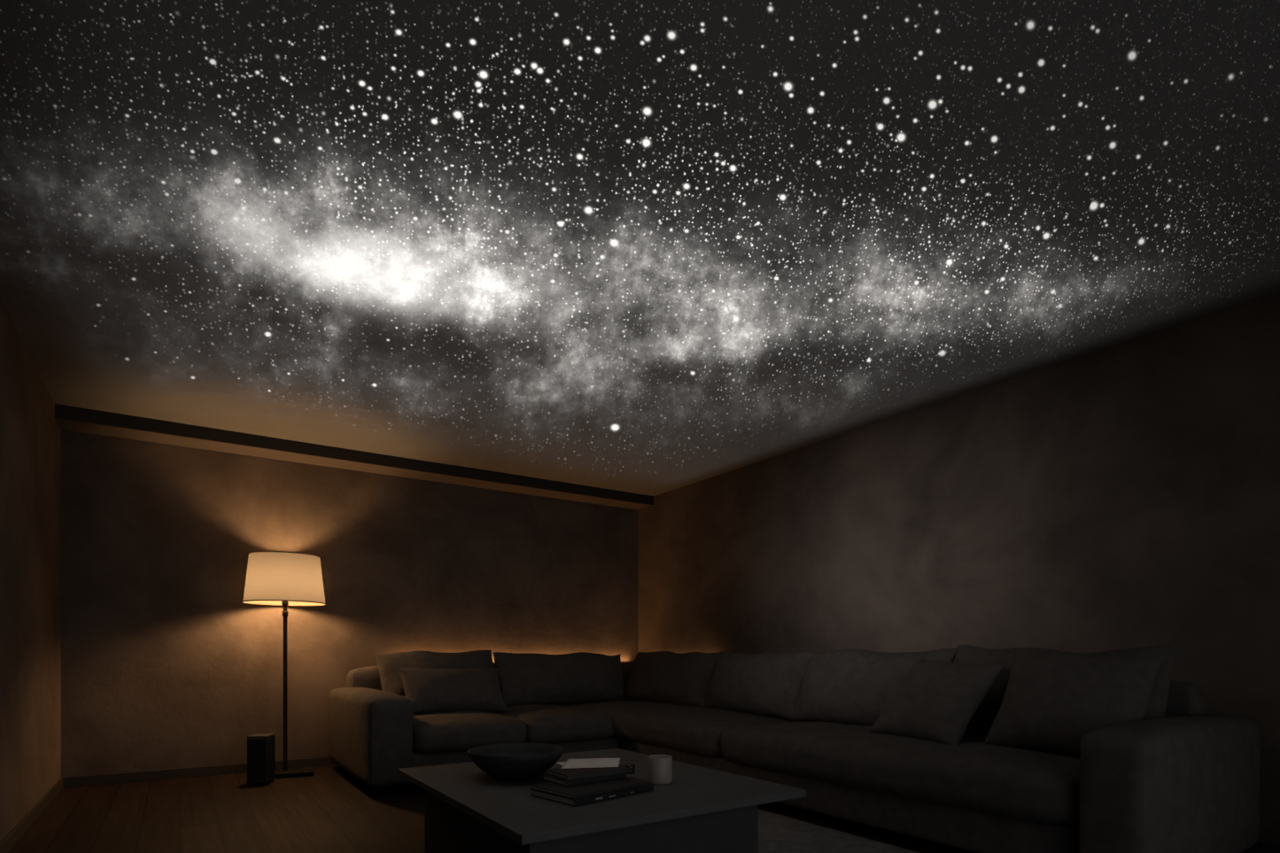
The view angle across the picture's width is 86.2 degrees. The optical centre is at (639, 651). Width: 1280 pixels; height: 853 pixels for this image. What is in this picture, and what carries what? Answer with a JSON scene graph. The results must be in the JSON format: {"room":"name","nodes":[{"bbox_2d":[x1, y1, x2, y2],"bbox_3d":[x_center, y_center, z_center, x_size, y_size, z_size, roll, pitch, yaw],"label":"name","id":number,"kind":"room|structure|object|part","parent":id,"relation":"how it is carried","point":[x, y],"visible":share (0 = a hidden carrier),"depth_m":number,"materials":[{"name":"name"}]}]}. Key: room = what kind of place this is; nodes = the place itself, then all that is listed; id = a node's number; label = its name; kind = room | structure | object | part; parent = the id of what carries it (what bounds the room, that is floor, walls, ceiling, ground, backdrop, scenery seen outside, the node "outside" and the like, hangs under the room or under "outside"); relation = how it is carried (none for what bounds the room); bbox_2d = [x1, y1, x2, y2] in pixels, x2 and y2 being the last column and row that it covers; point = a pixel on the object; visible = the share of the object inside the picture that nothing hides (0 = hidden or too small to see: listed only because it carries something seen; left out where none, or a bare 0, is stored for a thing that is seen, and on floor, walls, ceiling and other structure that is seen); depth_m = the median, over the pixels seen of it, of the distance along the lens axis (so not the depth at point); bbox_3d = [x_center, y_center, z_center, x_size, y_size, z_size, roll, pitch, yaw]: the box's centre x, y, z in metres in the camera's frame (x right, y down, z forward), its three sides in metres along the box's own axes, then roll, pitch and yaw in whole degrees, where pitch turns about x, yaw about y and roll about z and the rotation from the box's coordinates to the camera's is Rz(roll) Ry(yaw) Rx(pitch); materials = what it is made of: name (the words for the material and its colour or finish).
{"room":"living room","nodes":[
{"label":"living room","id":0,"kind":"room"},
{"bbox_2d":[0,296,61,841],"bbox_3d":[-1.920,-0.332,1.565,0.120,2.480,7.140,0,0,-34],"label":"wall","id":1,"kind":"structure","parent":0,"point":[30,433],"depth_m":3.55,"materials":[{"name":"brown paint"}]},
{"bbox_2d":[0,777,63,852],"bbox_3d":[-1.860,0.873,1.597,0.014,0.070,7.126,0,0,-34],"label":"baseboard","id":2,"kind":"structure","parent":1,"relation":"attached to","point":[14,835],"depth_m":3.54,"materials":[{"name":"brown wood"}]},
{"bbox_2d":[61,429,637,777],"bbox_3d":[-1.974,-0.332,5.903,4.870,2.480,0.120,0,0,-34],"label":"wall","id":3,"kind":"structure","parent":0,"point":[165,663],"depth_m":5.23,"materials":[{"name":"brown paint"}]},
{"bbox_2d":[63,756,336,788],"bbox_3d":[-1.937,0.873,5.847,4.630,0.070,0.014,0,0,-34],"label":"baseboard","id":4,"kind":"structure","parent":3,"relation":"attached to","point":[236,768],"depth_m":4.90,"materials":[{"name":"brown wood"}]},
{"bbox_2d":[54,418,651,510],"bbox_3d":[-1.868,-1.491,5.745,4.630,0.014,0.260,0,0,-34],"label":"trim","id":5,"kind":"structure","parent":3,"relation":"attached to","point":[64,424],"depth_m":5.32,"materials":[{"name":"paint"}]},
{"bbox_2d":[54,403,653,505],"bbox_3d":[-1.790,-1.528,5.629,4.630,0.088,0.020,0,0,-34],"label":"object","id":6,"kind":"structure","parent":3,"relation":"attached to","point":[63,412],"depth_m":5.19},
{"bbox_2d":[7,764,976,852],"bbox_3d":[0.051,0.958,2.890,4.870,0.100,7.380,0,0,-34],"label":"floor","id":7,"kind":"structure","parent":0,"point":[329,810],"depth_m":3.74,"materials":[{"name":"brown wood"}]},
{"bbox_2d":[247,733,275,784],"bbox_3d":[-2.622,0.741,4.730,0.136,0.335,0.143,0,0,-8],"label":"speaker","id":8,"kind":"object","parent":7,"relation":"on","point":[260,747],"visible":1,"depth_m":4.67},
{"bbox_2d":[248,738,265,781],"bbox_3d":[-2.612,0.735,4.663,0.116,0.287,0.008,0,0,-8],"label":"grille","id":9,"kind":"object","parent":8,"relation":"attached to","point":[256,747],"depth_m":4.66,"materials":[{"name":"fabric"}]},
{"bbox_2d":[242,550,325,778],"bbox_3d":[-2.612,0.099,5.034,0.546,1.618,0.546,0,0,-34],"label":"floor lamp","id":10,"kind":"object","parent":7,"relation":"on","point":[284,578],"visible":0.98,"depth_m":4.86,"materials":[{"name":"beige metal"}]},
{"bbox_3d":[-2.612,-0.533,5.034,0.540,0.346,0.540,0,0,-34],"label":"lamp shade","id":11,"kind":"part","parent":10,"relation":"part of","materials":[{"name":"fabric"}]},
{"bbox_2d":[282,611,287,616],"bbox_3d":[-2.612,-0.282,5.034,0.040,0.040,0.040,0,0,-34],"label":"switch","id":12,"kind":"object","parent":10,"relation":"attached to","point":[284,613],"depth_m":5.02,"materials":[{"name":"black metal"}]},
{"bbox_2d":[281,601,288,605],"bbox_3d":[-2.612,-0.374,5.034,0.044,0.065,0.044,0,0,-34],"label":"socket","id":13,"kind":"object","parent":10,"relation":"attached to","point":[284,603],"depth_m":5.02,"materials":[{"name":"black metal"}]},
{"bbox_2d":[328,643,1260,852],"bbox_3d":[0.126,0.435,4.169,2.999,0.947,4.942,0,0,-34],"label":"sectional sofa","id":14,"kind":"object","parent":7,"relation":"on","point":[1182,778],"visible":0.88,"depth_m":3.59,"materials":[{"name":"grey fabric"}]},
{"bbox_3d":[-1.937,0.566,4.843,0.316,0.603,1.460,0,0,-34],"label":"armrest","id":15,"kind":"part","parent":14,"relation":"part of","materials":[{"name":"grey fabric"}]},
{"bbox_2d":[374,650,492,696],"bbox_3d":[-1.572,0.226,5.380,0.946,0.511,0.274,-2,-19,-34],"label":"cushion","id":16,"kind":"object","parent":14,"relation":"on","point":[388,663],"depth_m":5.26,"materials":[{"name":"grey fabric"}]},
{"bbox_2d":[396,667,507,714],"bbox_3d":[-1.383,0.287,5.106,0.806,0.337,0.261,0,0,-38],"label":"throw pillow","id":17,"kind":"object","parent":14,"relation":"on","point":[429,690],"visible":0.89,"depth_m":5.02,"materials":[{"name":"grey fabric"}]},
{"bbox_2d":[412,710,526,754],"bbox_3d":[-1.427,0.565,5.047,0.817,0.266,1.261,0,0,-34],"label":"seat cushion","id":18,"kind":"object","parent":14,"relation":"on","point":[444,733],"depth_m":4.54,"materials":[{"name":"grey fabric"}]},
{"bbox_3d":[-1.125,0.378,6.101,2.799,0.571,0.263,0,0,-34],"label":"backrest","id":19,"kind":"part","parent":14,"relation":"part of","materials":[{"name":"grey fabric"}]},
{"bbox_2d":[488,704,612,744],"bbox_3d":[-0.803,0.566,5.469,0.766,0.264,1.264,0,0,-34],"label":"seat cushion","id":20,"kind":"object","parent":14,"relation":"on","point":[549,724],"depth_m":5.01,"materials":[{"name":"grey fabric"}]},
{"bbox_2d":[491,651,625,705],"bbox_3d":[-0.667,0.227,6.013,1.290,0.499,0.266,0,-20,-34],"label":"cushion","id":21,"kind":"object","parent":14,"relation":"on","point":[577,678],"depth_m":5.87,"materials":[{"name":"grey fabric"}]},
{"bbox_2d":[623,651,719,706],"bbox_3d":[0.246,0.227,5.858,0.268,0.496,1.222,24,-13,-32],"label":"cushion","id":22,"kind":"object","parent":14,"relation":"on","point":[659,677],"depth_m":5.65,"materials":[{"name":"grey fabric"}]},
{"bbox_2d":[556,700,811,756],"bbox_3d":[0.192,0.562,5.421,0.987,0.293,2.410,0,0,-34],"label":"seat cushion","id":23,"kind":"object","parent":14,"relation":"on","point":[673,728],"depth_m":4.76,"materials":[{"name":"grey fabric"}]},
{"bbox_2d":[703,651,809,720],"bbox_3d":[0.838,0.230,4.977,0.270,0.496,0.982,24,-13,-32],"label":"cushion","id":24,"kind":"object","parent":14,"relation":"on","point":[756,685],"depth_m":4.81,"materials":[{"name":"grey fabric"}]},
{"bbox_2d":[791,647,959,724],"bbox_3d":[1.385,0.212,4.159,0.272,0.511,1.079,24,-13,-32],"label":"cushion","id":25,"kind":"object","parent":14,"relation":"on","point":[848,686],"depth_m":4.14,"materials":[{"name":"grey fabric"}]},
{"bbox_2d":[721,721,1079,826],"bbox_3d":[1.414,0.559,3.598,1.002,0.304,2.033,0,0,-34],"label":"seat cushion","id":26,"kind":"object","parent":14,"relation":"on","point":[972,782],"depth_m":3.10,"materials":[{"name":"grey fabric"}]},
{"bbox_2d":[869,658,1004,745],"bbox_3d":[1.474,0.238,3.426,0.356,0.411,0.517,0,0,-30],"label":"throw pillow","id":27,"kind":"object","parent":14,"relation":"on","point":[937,702],"visible":0.98,"depth_m":3.33,"materials":[{"name":"grey fabric"}]},
{"bbox_3d":[1.279,0.378,4.837,0.242,0.569,4.370,0,0,-34],"label":"backrest","id":28,"kind":"part","parent":14,"relation":"part of","materials":[{"name":"grey fabric"}]},
{"bbox_2d":[954,643,1177,736],"bbox_3d":[1.973,0.204,3.325,0.265,0.525,1.023,24,-13,-32],"label":"cushion","id":29,"kind":"object","parent":14,"relation":"on","point":[981,725],"depth_m":3.38,"materials":[{"name":"grey fabric"}]},
{"bbox_2d":[984,650,1164,756],"bbox_3d":[1.878,0.225,2.998,0.312,0.466,0.612,0,0,-38],"label":"throw pillow","id":30,"kind":"object","parent":14,"relation":"on","point":[1049,702],"visible":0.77,"depth_m":2.93,"materials":[{"name":"grey fabric"}]},
{"bbox_3d":[2.149,0.565,2.734,1.240,0.604,0.266,0,0,-34],"label":"armrest","id":31,"kind":"part","parent":14,"relation":"part of","materials":[{"name":"grey fabric"}]},
{"bbox_2d":[758,808,918,852],"bbox_3d":[0.438,0.899,2.915,1.485,0.014,3.954,0,0,-34],"label":"rug","id":32,"kind":"object","parent":7,"relation":"on","point":[777,833],"visible":0.13,"depth_m":3.26,"materials":[{"name":"grey carpet"}]},
{"bbox_2d":[397,748,806,852],"bbox_3d":[-0.229,0.709,2.856,1.177,0.362,1.355,0,0,-34],"label":"coffee table","id":33,"kind":"object","parent":32,"relation":"on","point":[468,810],"visible":0.91,"depth_m":2.46,"materials":[{"name":"wood"}]},
{"bbox_2d":[466,742,564,780],"bbox_3d":[-0.522,0.469,2.891,0.406,0.118,0.406,0,0,-34],"label":"bowl","id":34,"kind":"object","parent":33,"relation":"on","point":[521,761],"visible":1,"depth_m":2.78,"materials":[{"name":"grey ceramic"}]},
{"bbox_2d":[530,783,653,806],"bbox_3d":[-0.175,0.516,2.556,0.383,0.024,0.261,0,0,-44],"label":"book","id":35,"kind":"object","parent":33,"relation":"on","point":[606,796],"visible":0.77,"depth_m":2.44,"materials":[{"name":"black paper"}]},
{"bbox_2d":[530,776,649,799],"bbox_3d":[-0.182,0.496,2.552,0.371,0.014,0.248,0,0,-45],"label":"book","id":36,"kind":"object","parent":35,"relation":"on","point":[589,789],"visible":0.81,"depth_m":2.48,"materials":[{"name":"black paper"}]},
{"bbox_2d":[542,773,626,786],"bbox_3d":[-0.213,0.479,2.637,0.275,0.020,0.170,0,0,-40],"label":"book","id":37,"kind":"object","parent":36,"relation":"on","point":[548,778],"visible":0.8,"depth_m":2.56,"materials":[{"name":"black paper"}]},
{"bbox_2d":[545,764,632,780],"bbox_3d":[-0.195,0.460,2.643,0.290,0.018,0.165,0,0,-36],"label":"book","id":38,"kind":"object","parent":37,"relation":"on","point":[572,773],"visible":0.85,"depth_m":2.58,"materials":[{"name":"black paper"}]},
{"bbox_2d":[560,758,620,768],"bbox_3d":[-0.194,0.446,2.742,0.219,0.003,0.251,0,0,0],"label":"sheet","id":39,"kind":"object","parent":38,"relation":"on","point":[584,763],"visible":1,"depth_m":2.74,"materials":[{"name":"white paper"}]},
{"bbox_2d":[624,763,635,774],"bbox_3d":[-0.041,0.469,2.753,0.041,0.040,0.041,0,0,-34],"label":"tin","id":40,"kind":"object","parent":33,"relation":"on","point":[632,765],"visible":0.66,"depth_m":2.74,"materials":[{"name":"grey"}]},
{"bbox_2d":[647,754,672,784],"bbox_3d":[0.086,0.475,2.772,0.098,0.106,0.116,0,0,39],"label":"mug","id":41,"kind":"object","parent":33,"relation":"on","point":[659,766],"visible":0.98,"depth_m":2.72,"materials":[{"name":"beige ceramic"}]},
{"bbox_2d":[0,0,1279,496],"bbox_3d":[0.051,-1.622,2.890,4.870,0.100,7.380,0,0,-34],"label":"ceiling","id":42,"kind":"structure","parent":0,"point":[644,247],"depth_m":2.44,"materials":[{"name":"black paint"}]},
{"bbox_2d":[637,290,1279,845],"bbox_3d":[2.022,-0.332,4.215,0.120,2.480,7.140,0,0,-34],"label":"wall","id":43,"kind":"structure","parent":0,"point":[1126,494],"depth_m":3.83,"materials":[{"name":"brown paint"}]},
{"bbox_2d":[1241,840,1279,852],"bbox_3d":[1.970,0.873,4.172,0.014,0.070,7.126,0,0,-34],"label":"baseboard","id":44,"kind":"structure","parent":43,"relation":"attached to","point":[1260,847],"depth_m":3.01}
]}

